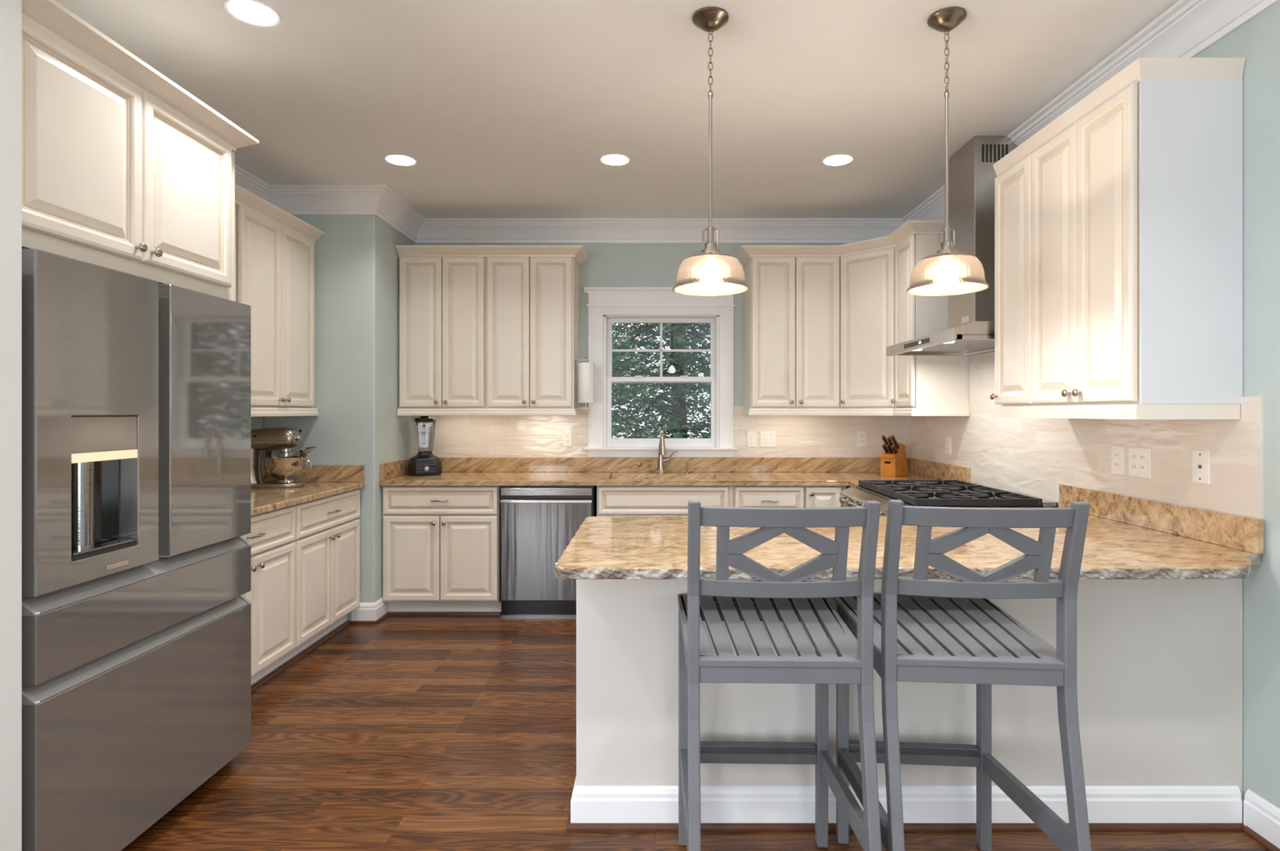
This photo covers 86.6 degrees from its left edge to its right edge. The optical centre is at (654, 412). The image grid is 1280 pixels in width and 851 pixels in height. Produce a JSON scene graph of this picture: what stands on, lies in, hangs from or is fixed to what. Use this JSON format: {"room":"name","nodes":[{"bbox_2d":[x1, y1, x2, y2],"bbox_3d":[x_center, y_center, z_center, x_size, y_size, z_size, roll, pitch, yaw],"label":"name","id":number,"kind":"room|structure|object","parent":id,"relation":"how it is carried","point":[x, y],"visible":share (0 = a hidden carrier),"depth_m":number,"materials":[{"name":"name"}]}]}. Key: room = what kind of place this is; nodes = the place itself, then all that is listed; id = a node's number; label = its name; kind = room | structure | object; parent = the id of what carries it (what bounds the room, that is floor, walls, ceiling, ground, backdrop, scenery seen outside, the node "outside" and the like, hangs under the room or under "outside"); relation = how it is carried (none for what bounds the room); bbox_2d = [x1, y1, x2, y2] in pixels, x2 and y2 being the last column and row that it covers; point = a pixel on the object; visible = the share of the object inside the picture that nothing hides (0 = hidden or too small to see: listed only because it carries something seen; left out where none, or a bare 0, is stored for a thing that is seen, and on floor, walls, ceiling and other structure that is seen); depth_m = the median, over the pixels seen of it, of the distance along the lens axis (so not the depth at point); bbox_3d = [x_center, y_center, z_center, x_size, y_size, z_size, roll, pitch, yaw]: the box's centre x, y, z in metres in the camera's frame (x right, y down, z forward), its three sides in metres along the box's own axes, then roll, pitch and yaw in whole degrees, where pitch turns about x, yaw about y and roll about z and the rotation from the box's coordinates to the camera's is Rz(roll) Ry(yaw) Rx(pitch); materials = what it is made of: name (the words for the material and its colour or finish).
{"room":"kitchen","nodes":[
{"label":"kitchen","id":0,"kind":"room"},
{"bbox_2d":[0,0,22,850],"bbox_3d":[-3.022,-0.035,1.580,2.955,2.735,0.160,0,0,0],"label":"wall partition","id":1,"kind":"structure","parent":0,"point":[11,11],"depth_m":1.63,"materials":[{"name":"white paint"}]},
{"bbox_2d":[250,417,262,465],"bbox_3d":[-2.545,-0.035,3.340,0.120,2.735,3.360,0,0,0],"label":"wall","id":2,"kind":"structure","parent":0,"point":[256,423],"depth_m":4.25,"materials":[{"name":"green paint"}]},
{"bbox_2d":[22,0,258,300],"bbox_3d":[-2.025,-0.756,2.185,0.905,0.647,1.026,0,0,0],"label":"upper cabinet","id":3,"kind":"object","parent":2,"relation":"attached to","point":[126,170],"visible":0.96,"depth_m":2.04,"materials":[{"name":"beige paint"}]},
{"bbox_2d":[235,183,324,417],"bbox_3d":[-2.284,-0.557,3.818,0.395,1.160,0.953,0,0,0],"label":"upper cabinet","id":4,"kind":"object","parent":2,"relation":"attached to","point":[274,248],"visible":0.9,"depth_m":3.85,"materials":[{"name":"beige paint"}]},
{"bbox_2d":[262,214,413,621],"bbox_3d":[-2.130,-0.035,4.660,0.710,2.735,0.720,0,0,0],"label":"wall","id":5,"kind":"structure","parent":0,"point":[357,422],"depth_m":4.30,"materials":[{"name":"green paint"}]},
{"bbox_2d":[261,465,263,479],"bbox_3d":[-2.474,0.385,3.476,0.021,0.108,1.642,0,0,0],"label":"backsplash","id":6,"kind":"structure","parent":5,"relation":"attached to","point":[262,466],"depth_m":4.26,"materials":[{"name":"brown stone"}]},
{"bbox_2d":[263,465,364,482],"bbox_3d":[-2.149,0.385,4.287,0.626,0.108,0.021,0,0,0],"label":"backsplash","id":7,"kind":"structure","parent":5,"relation":"attached to","point":[318,473],"depth_m":4.28,"materials":[{"name":"brown stone"}]},
{"bbox_2d":[351,597,387,621],"bbox_3d":[-1.837,1.269,4.377,0.156,0.128,0.186,0,0,0],"label":"baseboard","id":8,"kind":"structure","parent":5,"relation":"attached to","point":[366,611],"depth_m":4.29,"materials":[{"name":"white paint"}]},
{"bbox_2d":[350,613,388,624],"bbox_3d":[-1.830,1.324,4.370,0.170,0.018,0.200,0,0,0],"label":"trim","id":9,"kind":"structure","parent":5,"relation":"attached to","point":[386,615],"depth_m":4.28,"materials":[{"name":"brown wood"}]},
{"bbox_2d":[379,458,409,480],"bbox_3d":[-1.764,0.385,4.695,0.020,0.108,0.630,0,0,0],"label":"backsplash","id":10,"kind":"structure","parent":5,"relation":"attached to","point":[393,469],"depth_m":4.56,"materials":[{"name":"brown stone"}]},
{"bbox_2d":[235,0,1279,243],"bbox_3d":[-0.294,-1.326,0.260,4.382,0.152,9.520,0,0,0],"label":"trim","id":11,"kind":"structure","parent":5,"relation":"attached to","point":[1188,28],"depth_m":4.59,"materials":[{"name":"white paint"}]},
{"bbox_2d":[54,0,1179,218],"bbox_3d":[-1.302,-1.462,0.260,6.597,0.120,9.720,0,0,0],"label":"ceiling","id":12,"kind":"structure","parent":0,"point":[504,108],"depth_m":2.94,"materials":[{"name":"paint"}]},
{"bbox_2d":[223,0,281,27],"bbox_3d":[-1.409,-1.400,2.382,0.176,0.004,0.176,0,0,0],"label":"recessed light","id":13,"kind":"object","parent":12,"relation":"in","point":[251,12],"visible":1,"depth_m":2.38,"materials":[{"name":"paint"}]},
{"bbox_2d":[383,154,417,166],"bbox_3d":[-1.413,-1.400,3.775,0.176,0.004,0.176,0,0,0],"label":"recessed light","id":14,"kind":"object","parent":12,"relation":"in","point":[400,160],"visible":1,"depth_m":3.77,"materials":[{"name":"paint"}]},
{"bbox_2d":[599,153,631,166],"bbox_3d":[-0.222,-1.400,3.770,0.176,0.004,0.176,0,0,0],"label":"recessed light","id":15,"kind":"object","parent":12,"relation":"in","point":[615,160],"visible":1,"depth_m":3.77,"materials":[{"name":"paint"}]},
{"bbox_2d":[672,6,748,296],"bbox_3d":[0.197,-0.919,2.410,0.270,0.967,0.270,0,0,0],"label":"pendant lamp","id":16,"kind":"object","parent":12,"relation":"hanging from","point":[711,272],"visible":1,"depth_m":2.38,"materials":[{"name":"silver metal"}]},
{"bbox_2d":[701,228,719,253],"bbox_3d":[0.197,-0.605,2.410,0.068,0.098,0.068,0,0,0],"label":"socket","id":17,"kind":"object","parent":16,"relation":"attached to","point":[710,246],"depth_m":2.40,"materials":[{"name":"silver metal"}]},
{"bbox_2d":[821,154,853,166],"bbox_3d":[1.016,-1.400,3.775,0.176,0.004,0.176,0,0,0],"label":"recessed light","id":18,"kind":"object","parent":12,"relation":"in","point":[837,160],"visible":1,"depth_m":3.77,"materials":[{"name":"paint"}]},
{"bbox_2d":[906,6,989,296],"bbox_3d":[1.035,-0.919,2.410,0.270,0.967,0.270,0,0,0],"label":"pendant lamp","id":19,"kind":"object","parent":12,"relation":"hanging from","point":[948,272],"visible":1,"depth_m":2.38,"materials":[{"name":"silver metal"}]},
{"bbox_2d":[936,228,956,253],"bbox_3d":[1.035,-0.605,2.410,0.068,0.098,0.068,0,0,0],"label":"socket","id":20,"kind":"object","parent":19,"relation":"attached to","point":[947,246],"depth_m":2.40,"materials":[{"name":"silver metal"}]},
{"bbox_2d":[413,243,850,488],"bbox_3d":[-0.294,-0.035,5.090,4.622,2.735,0.140,0,0,0],"label":"wall","id":21,"kind":"structure","parent":0,"point":[607,264],"depth_m":5.02,"materials":[{"name":"green paint"}]},
{"bbox_2d":[399,257,486,408],"bbox_3d":[-1.467,-0.552,4.828,0.602,1.050,0.378,0,0,0],"label":"upper cabinet","id":22,"kind":"object","parent":21,"relation":"attached to","point":[442,300],"visible":1,"depth_m":4.67,"materials":[{"name":"beige paint"}]},
{"bbox_2d":[486,257,578,408],"bbox_3d":[-0.863,-0.552,4.828,0.602,1.050,0.378,0,0,0],"label":"upper cabinet","id":23,"kind":"object","parent":21,"relation":"attached to","point":[532,303],"visible":1,"depth_m":4.67,"materials":[{"name":"beige paint"}]},
{"bbox_2d":[397,408,581,415],"bbox_3d":[-1.156,-0.002,4.834,1.224,0.049,0.348,0,0,0],"label":"rail","id":24,"kind":"object","parent":23,"relation":"attached to","point":[400,411],"visible":0.96,"depth_m":4.67,"materials":[{"name":"beige paint"}]},
{"bbox_2d":[395,245,587,267],"bbox_3d":[-1.131,-1.104,4.819,1.274,0.066,0.395,0,0,0],"label":"crown molding","id":25,"kind":"structure","parent":23,"relation":"attached to","point":[578,252],"depth_m":4.66,"materials":[{"name":"beige paint"}]},
{"bbox_2d":[575,356,590,410],"bbox_3d":[-0.507,-0.206,4.800,0.101,0.382,0.040,0,0,0],"label":"paper towel holder","id":26,"kind":"object","parent":23,"relation":"attached to","point":[585,360],"visible":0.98,"depth_m":4.79,"materials":[{"name":"silver metal"}]},
{"bbox_2d":[577,362,594,403],"bbox_3d":[-0.486,-0.207,4.800,0.118,0.280,0.116,0,0,0],"label":"paper towel roll","id":27,"kind":"object","parent":26,"relation":"on","point":[585,371],"visible":1,"depth_m":4.75,"materials":[{"name":"white paper"}]},
{"bbox_2d":[583,287,737,457],"bbox_3d":[0.043,-0.293,5.062,1.127,1.248,0.195,0,0,0],"label":"window","id":28,"kind":"structure","parent":21,"relation":"in","point":[607,306],"depth_m":5.00,"materials":[{"name":"white paint"}]},
{"bbox_2d":[414,406,911,457],"bbox_3d":[0.061,0.147,5.016,3.672,0.385,0.009,0,0,0],"label":"tiled wall","id":29,"kind":"structure","parent":21,"relation":"attached to","point":[455,436],"depth_m":5.01,"materials":[{"name":"beige tile"}]},
{"bbox_2d":[562,431,572,446],"bbox_3d":[-0.647,0.193,5.007,0.072,0.116,0.008,0,0,0],"label":"wall outlet","id":30,"kind":"object","parent":29,"relation":"attached to","point":[566,435],"visible":1,"depth_m":5.00,"materials":[{"name":"white plastic"}]},
{"bbox_2d":[439,457,908,472],"bbox_3d":[0.056,0.385,5.000,3.618,0.108,0.021,0,0,0],"label":"backsplash","id":31,"kind":"structure","parent":29,"relation":"attached to","point":[448,464],"depth_m":4.99,"materials":[{"name":"beige stone"}]},
{"bbox_2d":[746,431,756,447],"bbox_3d":[0.714,0.198,5.004,0.072,0.116,0.014,0,0,0],"label":"wall switch","id":32,"kind":"object","parent":29,"relation":"attached to","point":[751,436],"visible":1,"depth_m":5.00,"materials":[{"name":"white plastic"}]},
{"bbox_2d":[760,431,776,447],"bbox_3d":[0.834,0.198,5.004,0.118,0.116,0.014,0,0,0],"label":"wall switch","id":33,"kind":"object","parent":29,"relation":"attached to","point":[767,439],"visible":1,"depth_m":5.00,"materials":[{"name":"white plastic"}]},
{"bbox_2d":[857,431,866,447],"bbox_3d":[1.524,0.198,5.007,0.072,0.116,0.008,0,0,0],"label":"wall outlet","id":34,"kind":"object","parent":29,"relation":"attached to","point":[861,436],"visible":1,"depth_m":5.00,"materials":[{"name":"white plastic"}]},
{"bbox_2d":[744,257,839,408],"bbox_3d":[0.969,-0.552,4.828,0.617,1.050,0.378,0,0,0],"label":"upper cabinet","id":35,"kind":"object","parent":21,"relation":"attached to","point":[792,304],"visible":1,"depth_m":4.67,"materials":[{"name":"beige paint"}]},
{"bbox_2d":[840,247,897,408],"bbox_3d":[1.580,-0.552,4.708,0.628,1.050,0.619,0,0,0],"label":"upper cabinet","id":36,"kind":"object","parent":21,"relation":"attached to","point":[867,279],"visible":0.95,"depth_m":4.53,"materials":[{"name":"beige paint"}]},
{"bbox_2d":[735,220,945,267],"bbox_3d":[1.217,-1.104,4.479,1.636,0.066,0.452,0,0,34],"label":"crown molding","id":37,"kind":"structure","parent":36,"relation":"attached to","point":[910,228],"depth_m":4.60,"materials":[{"name":"beige paint"}]},
{"bbox_2d":[742,408,969,416],"bbox_3d":[1.232,-0.002,4.491,1.554,0.049,0.367,0,0,33],"label":"rail","id":38,"kind":"object","parent":36,"relation":"attached to","point":[881,411],"visible":1,"depth_m":4.52,"materials":[{"name":"beige paint"}]},
{"bbox_2d":[121,615,1269,850],"bbox_3d":[-1.252,1.383,0.310,6.497,0.100,9.620,0,0,0],"label":"floor","id":39,"kind":"structure","parent":0,"point":[397,733],"depth_m":2.55,"materials":[{"name":"brown wood"}]},
{"bbox_2d":[22,248,251,850],"bbox_3d":[-1.976,0.461,2.152,0.863,1.743,0.908,0,0,0],"label":"refrigerator","id":40,"kind":"object","parent":39,"relation":"on","point":[136,561],"visible":0.89,"depth_m":2.01,"materials":[{"name":"silver metal"}]},
{"bbox_2d":[230,151,235,301],"bbox_3d":[-2.061,0.160,2.643,0.842,2.345,0.020,0,0,0],"label":"panel","id":41,"kind":"object","parent":39,"relation":"on","point":[233,287],"visible":0.13,"depth_m":2.64,"materials":[{"name":"beige paint"}]},
{"bbox_2d":[240,506,295,693],"bbox_3d":[-2.144,0.903,3.139,0.644,0.859,0.765,0,0,0],"label":"base cabinet","id":42,"kind":"object","parent":39,"relation":"on","point":[272,596],"visible":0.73,"depth_m":3.31,"materials":[{"name":"beige paint"}]},
{"bbox_2d":[250,482,364,516],"bbox_3d":[-2.158,0.457,3.477,0.652,0.034,1.643,0,0,0],"label":"countertop","id":43,"kind":"structure","parent":42,"relation":"on","point":[262,500],"depth_m":3.69,"materials":[{"name":"beige stone"}]},
{"bbox_2d":[250,427,316,488],"bbox_3d":[-2.243,0.265,4.020,0.424,0.350,0.228,0,0,0],"label":"stand mixer","id":44,"kind":"object","parent":43,"relation":"on","point":[285,467],"visible":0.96,"depth_m":3.97,"materials":[{"name":"silver metal"}]},
{"bbox_2d":[263,446,316,483],"bbox_3d":[-2.165,0.309,4.020,0.268,0.209,0.228,0,0,0],"label":"bowl","id":45,"kind":"object","parent":44,"relation":"on","point":[285,467],"depth_m":3.97,"materials":[{"name":"metal"}]},
{"bbox_2d":[280,488,359,669],"bbox_3d":[-2.144,0.903,3.905,0.644,0.859,0.765,0,0,0],"label":"base cabinet","id":46,"kind":"object","parent":39,"relation":"on","point":[327,540],"visible":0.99,"depth_m":3.85,"materials":[{"name":"beige paint"}]},
{"bbox_2d":[382,486,501,616],"bbox_3d":[-1.393,0.903,4.678,0.757,0.859,0.644,0,0,0],"label":"base cabinet","id":47,"kind":"object","parent":39,"relation":"on","point":[441,544],"visible":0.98,"depth_m":4.39,"materials":[{"name":"beige paint"}]},
{"bbox_2d":[499,486,596,617],"bbox_3d":[-0.701,0.905,4.678,0.606,0.855,0.624,0,0,0],"label":"dishwasher","id":48,"kind":"object","parent":39,"relation":"on","point":[537,524],"visible":0.85,"depth_m":4.39,"materials":[{"name":"silver metal"}]},
{"bbox_2d":[596,478,733,516],"bbox_3d":[0.066,0.903,4.679,0.888,0.859,0.642,0,0,0],"label":"base cabinet","id":49,"kind":"object","parent":39,"relation":"on","point":[611,501],"visible":0.1,"depth_m":4.39,"materials":[{"name":"beige paint"}]},
{"bbox_2d":[379,472,940,487],"bbox_3d":[0.059,0.457,4.543,3.664,0.034,0.959,0,0,0],"label":"countertop","id":50,"kind":"structure","parent":49,"relation":"on","point":[445,479],"depth_m":4.46,"materials":[{"name":"beige stone"}]},
{"bbox_2d":[408,416,442,475],"bbox_3d":[-1.624,0.232,4.799,0.220,0.415,0.245,0,0,-24],"label":"blender","id":51,"kind":"object","parent":50,"relation":"on","point":[424,463],"visible":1,"depth_m":4.73,"materials":[{"name":"black plastic"}]},
{"bbox_2d":[414,422,435,451],"bbox_3d":[-1.625,0.171,4.816,0.158,0.206,0.190,0,0,0],"label":"jar","id":52,"kind":"object","parent":51,"relation":"on","point":[415,423],"depth_m":4.83,"materials":[{"name":"glass"}]},
{"bbox_2d":[657,426,677,474],"bbox_3d":[0.060,0.269,4.861,0.134,0.341,0.171,0,0,38],"label":"faucet","id":53,"kind":"object","parent":50,"relation":"on","point":[662,451],"visible":1,"depth_m":4.88,"materials":[{"name":"silver metal"}]},
{"bbox_2d":[684,462,688,473],"bbox_3d":[0.232,0.400,4.886,0.032,0.080,0.080,0,0,0],"label":"soap dispenser","id":54,"kind":"object","parent":50,"relation":"on","point":[686,463],"visible":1,"depth_m":4.90,"materials":[{"name":"silver metal"}]},
{"bbox_2d":[879,443,908,476],"bbox_3d":[1.660,0.328,4.720,0.199,0.224,0.116,0,0,-42],"label":"knife block","id":55,"kind":"object","parent":50,"relation":"on","point":[893,464],"visible":0.91,"depth_m":4.67,"materials":[{"name":"brown wood"}]},
{"bbox_2d":[881,444,888,453],"bbox_3d":[1.598,0.254,4.710,0.076,0.075,0.017,0,0,-42],"label":"kitchen knife","id":56,"kind":"object","parent":55,"relation":"in","point":[883,446],"visible":0.98,"depth_m":4.70,"materials":[{"name":"brown wood"}]},
{"bbox_2d":[881,435,888,445],"bbox_3d":[1.604,0.205,4.715,0.105,0.102,0.017,0,0,-42],"label":"kitchen knife","id":57,"kind":"object","parent":55,"relation":"in","point":[883,437],"visible":0.72,"depth_m":4.70,"materials":[{"name":"brown wood"}]},
{"bbox_2d":[886,443,893,453],"bbox_3d":[1.620,0.253,4.684,0.080,0.078,0.017,0,0,-42],"label":"kitchen knife","id":58,"kind":"object","parent":55,"relation":"on","point":[888,446],"visible":0.99,"depth_m":4.67,"materials":[{"name":"brown wood"}]},
{"bbox_2d":[886,436,895,448],"bbox_3d":[1.631,0.211,4.694,0.095,0.092,0.017,0,0,-42],"label":"kitchen knife","id":59,"kind":"object","parent":55,"relation":"in","point":[888,438],"visible":0.73,"depth_m":4.68,"materials":[{"name":"brown wood"}]},
{"bbox_2d":[891,444,898,453],"bbox_3d":[1.645,0.256,4.661,0.073,0.071,0.017,0,0,-42],"label":"kitchen knife","id":60,"kind":"object","parent":55,"relation":"in","point":[893,446],"visible":0.99,"depth_m":4.65,"materials":[{"name":"black plastic"}]},
{"bbox_2d":[890,434,900,449],"bbox_3d":[1.648,0.204,4.663,0.109,0.106,0.017,0,0,-42],"label":"kitchen knife","id":61,"kind":"object","parent":55,"relation":"in","point":[892,437],"visible":1,"depth_m":4.66,"materials":[{"name":"brown wood"}]},
{"bbox_2d":[733,486,804,507],"bbox_3d":[0.741,0.903,4.678,0.458,0.859,0.644,0,0,0],"label":"base cabinet","id":62,"kind":"object","parent":39,"relation":"on","point":[743,496],"visible":0.22,"depth_m":4.39,"materials":[{"name":"beige paint"}]},
{"bbox_2d":[677,500,881,850],"bbox_3d":[0.296,0.767,1.799,0.462,1.132,0.716,0,0,1],"label":"bar stool","id":63,"kind":"object","parent":39,"relation":"on","point":[698,664],"visible":1,"depth_m":1.58,"materials":[{"name":"grey paint"}]},
{"bbox_2d":[804,486,845,507],"bbox_3d":[1.107,0.903,4.679,0.270,0.859,0.642,0,0,0],"label":"base cabinet","id":64,"kind":"object","parent":39,"relation":"on","point":[814,496],"visible":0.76,"depth_m":4.39,"materials":[{"name":"beige paint"}]},
{"bbox_2d":[565,578,1244,831],"bbox_3d":[0.805,0.904,2.485,2.179,0.858,0.650,0,0,0],"label":"base cabinet","id":65,"kind":"object","parent":39,"relation":"on","point":[1159,662],"visible":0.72,"depth_m":2.19,"materials":[{"name":"white paint"}]},
{"bbox_2d":[554,507,1260,580],"bbox_3d":[0.798,0.457,2.528,2.180,0.034,1.220,0,0,0],"label":"countertop","id":66,"kind":"structure","parent":65,"relation":"on","point":[603,548],"depth_m":2.10,"materials":[{"name":"beige stone"}]},
{"bbox_2d":[838,480,1058,516],"bbox_3d":[1.472,0.868,3.601,0.800,0.930,0.910,0,0,0],"label":"range","id":67,"kind":"object","parent":39,"relation":"on","point":[921,493],"visible":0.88,"depth_m":3.45,"materials":[{"name":"metal"}]},
{"bbox_2d":[856,485,1043,507],"bbox_3d":[1.528,0.443,3.601,0.655,0.010,0.902,0,0,0],"label":"cooktop","id":68,"kind":"object","parent":67,"relation":"in","point":[886,495],"depth_m":3.16,"materials":[{"name":"black metal"}]},
{"bbox_2d":[833,499,1091,850],"bbox_3d":[0.771,0.767,1.795,0.462,1.132,0.716,0,0,5],"label":"bar stool","id":69,"kind":"object","parent":39,"relation":"on","point":[926,630],"visible":0.95,"depth_m":1.58,"materials":[{"name":"grey paint"}]},
{"bbox_2d":[1193,0,1279,824],"bbox_3d":[1.957,-0.035,0.260,0.120,2.735,9.520,0,0,0],"label":"wall","id":70,"kind":"structure","parent":0,"point":[1257,41],"depth_m":2.12,"materials":[{"name":"green paint"}]},
{"bbox_2d":[890,234,968,408],"bbox_3d":[1.705,-0.552,4.244,0.378,1.050,0.312,0,0,0],"label":"upper cabinet","id":71,"kind":"object","parent":70,"relation":"attached to","point":[920,381],"visible":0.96,"depth_m":4.09,"materials":[{"name":"beige paint"}]},
{"bbox_2d":[885,136,1017,355],"bbox_3d":[1.632,-0.870,3.593,0.510,1.063,0.930,0,0,0],"label":"range hood","id":72,"kind":"object","parent":70,"relation":"attached to","point":[970,331],"visible":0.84,"depth_m":3.44,"materials":[{"name":"metal"}]},
{"bbox_2d":[990,154,1036,406],"bbox_3d":[1.705,-0.552,2.954,0.378,1.050,0.305,0,0,0],"label":"upper cabinet","id":73,"kind":"object","parent":70,"relation":"attached to","point":[1012,188],"visible":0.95,"depth_m":2.93,"materials":[{"name":"beige paint"}]},
{"bbox_2d":[911,351,1262,519],"bbox_3d":[1.893,0.018,3.566,0.009,0.870,2.891,0,0,0],"label":"tiled wall","id":74,"kind":"structure","parent":70,"relation":"attached to","point":[1032,457],"depth_m":2.92,"materials":[{"name":"beige tile"}]},
{"bbox_2d":[908,457,970,483],"bbox_3d":[1.877,0.385,4.537,0.021,0.108,0.946,0,0,0],"label":"backsplash","id":75,"kind":"structure","parent":74,"relation":"attached to","point":[937,470],"depth_m":4.46,"materials":[{"name":"beige stone"}]},
{"bbox_2d":[945,436,951,455],"bbox_3d":[1.884,0.215,4.366,0.008,0.116,0.072,0,0,0],"label":"wall outlet","id":76,"kind":"object","parent":74,"relation":"attached to","point":[948,439],"visible":1,"depth_m":4.36,"materials":[{"name":"white plastic"}]},
{"bbox_2d":[1111,445,1124,475],"bbox_3d":[1.884,0.195,2.767,0.008,0.116,0.072,0,0,0],"label":"wall outlet","id":77,"kind":"object","parent":74,"relation":"attached to","point":[1117,452],"visible":1,"depth_m":2.76,"materials":[{"name":"white plastic"}]},
{"bbox_2d":[1114,451,1119,458],"bbox_3d":[1.882,0.175,2.767,0.003,0.028,0.032,0,0,0],"label":"socket","id":78,"kind":"object","parent":77,"relation":"attached to","point":[1117,454],"depth_m":2.76,"materials":[{"name":"white plastic"}]},
{"bbox_2d":[1114,461,1119,468],"bbox_3d":[1.882,0.215,2.767,0.003,0.028,0.032,0,0,0],"label":"socket","id":79,"kind":"object","parent":77,"relation":"attached to","point":[1117,464],"depth_m":2.76,"materials":[{"name":"white plastic"}]},
{"bbox_2d":[1128,447,1151,479],"bbox_3d":[1.884,0.195,2.643,0.008,0.116,0.118,0,0,0],"label":"wall outlet","id":80,"kind":"object","parent":74,"relation":"attached to","point":[1139,459],"visible":1,"depth_m":2.64,"materials":[{"name":"white plastic"}]},
{"bbox_2d":[1131,453,1137,461],"bbox_3d":[1.882,0.175,2.666,0.003,0.028,0.032,0,0,0],"label":"socket","id":81,"kind":"object","parent":80,"relation":"attached to","point":[1134,455],"depth_m":2.67,"materials":[{"name":"white plastic"}]},
{"bbox_2d":[1131,463,1137,471],"bbox_3d":[1.882,0.215,2.666,0.003,0.028,0.032,0,0,0],"label":"socket","id":82,"kind":"object","parent":80,"relation":"attached to","point":[1134,466],"depth_m":2.67,"materials":[{"name":"white plastic"}]},
{"bbox_2d":[1139,453,1146,462],"bbox_3d":[1.882,0.175,2.620,0.003,0.028,0.032,0,0,0],"label":"socket","id":83,"kind":"object","parent":80,"relation":"attached to","point":[1142,456],"depth_m":2.62,"materials":[{"name":"white plastic"}]},
{"bbox_2d":[1139,464,1146,471],"bbox_3d":[1.882,0.215,2.620,0.003,0.028,0.032,0,0,0],"label":"socket","id":84,"kind":"object","parent":80,"relation":"attached to","point":[1142,467],"depth_m":2.62,"materials":[{"name":"white plastic"}]},
{"bbox_2d":[1059,484,1263,554],"bbox_3d":[1.877,0.385,2.622,0.021,0.108,1.033,0,0,0],"label":"backsplash","id":85,"kind":"structure","parent":74,"relation":"attached to","point":[1243,533],"depth_m":2.44,"materials":[{"name":"beige stone"}]},
{"bbox_2d":[1191,449,1209,484],"bbox_3d":[1.884,0.188,2.345,0.008,0.116,0.072,0,0,0],"label":"phone jack","id":86,"kind":"object","parent":74,"relation":"attached to","point":[1200,458],"visible":1,"depth_m":2.34,"materials":[{"name":"white plastic"}]},
{"bbox_2d":[1031,78,1242,405],"bbox_3d":[1.705,-0.552,2.495,0.378,1.050,0.612,0,0,0],"label":"upper cabinet","id":87,"kind":"object","parent":70,"relation":"attached to","point":[1136,205],"visible":1,"depth_m":2.19,"materials":[{"name":"beige paint"}]},
{"bbox_2d":[993,404,1239,419],"bbox_3d":[1.718,-0.002,2.650,0.334,0.049,0.922,0,0,0],"label":"rail","id":88,"kind":"object","parent":87,"relation":"attached to","point":[1132,411],"visible":1,"depth_m":2.21,"materials":[{"name":"beige paint"}]},
{"bbox_2d":[992,57,1245,177],"bbox_3d":[1.723,-1.104,2.650,0.342,0.066,0.944,0,0,0],"label":"crown molding","id":89,"kind":"structure","parent":87,"relation":"attached to","point":[1141,68],"depth_m":2.23,"materials":[{"name":"beige paint"}]},
{"bbox_2d":[1242,826,1279,850],"bbox_3d":[1.882,1.324,-1.170,0.030,0.018,6.660,0,0,0],"label":"trim","id":90,"kind":"structure","parent":70,"relation":"attached to","point":[1252,834],"depth_m":2.10,"materials":[{"name":"brown wood"}]},
{"bbox_2d":[1243,789,1279,848],"bbox_3d":[1.889,1.269,-1.164,0.016,0.128,6.672,0,0,0],"label":"baseboard","id":91,"kind":"structure","parent":70,"relation":"attached to","point":[1260,815],"depth_m":2.11,"materials":[{"name":"white paint"}]},
{"label":"outside","id":92,"kind":"structure","parent":0,"visible":0},
{"bbox_3d":[0.000,2.058,10.660,12.000,0.050,10.680,0,0,0],"label":"ground","id":93,"kind":"structure","parent":92,"visible":0},
{"bbox_2d":[611,333,671,438],"bbox_3d":[-0.826,0.309,12.008,2.720,3.453,3.111,0,0,4],"label":"leafy tree","id":94,"kind":"object","parent":93,"relation":"on","point":[624,333],"visible":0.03,"depth_m":11.79,"materials":[{"name":"green plant"}]},
{"bbox_2d":[611,323,711,438],"bbox_3d":[0.284,-0.575,8.626,3.745,5.219,3.860,0,0,-39],"label":"evergreen tree","id":95,"kind":"object","parent":93,"relation":"on","point":[678,363],"visible":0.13,"depth_m":7.83,"materials":[{"name":"green plant"}]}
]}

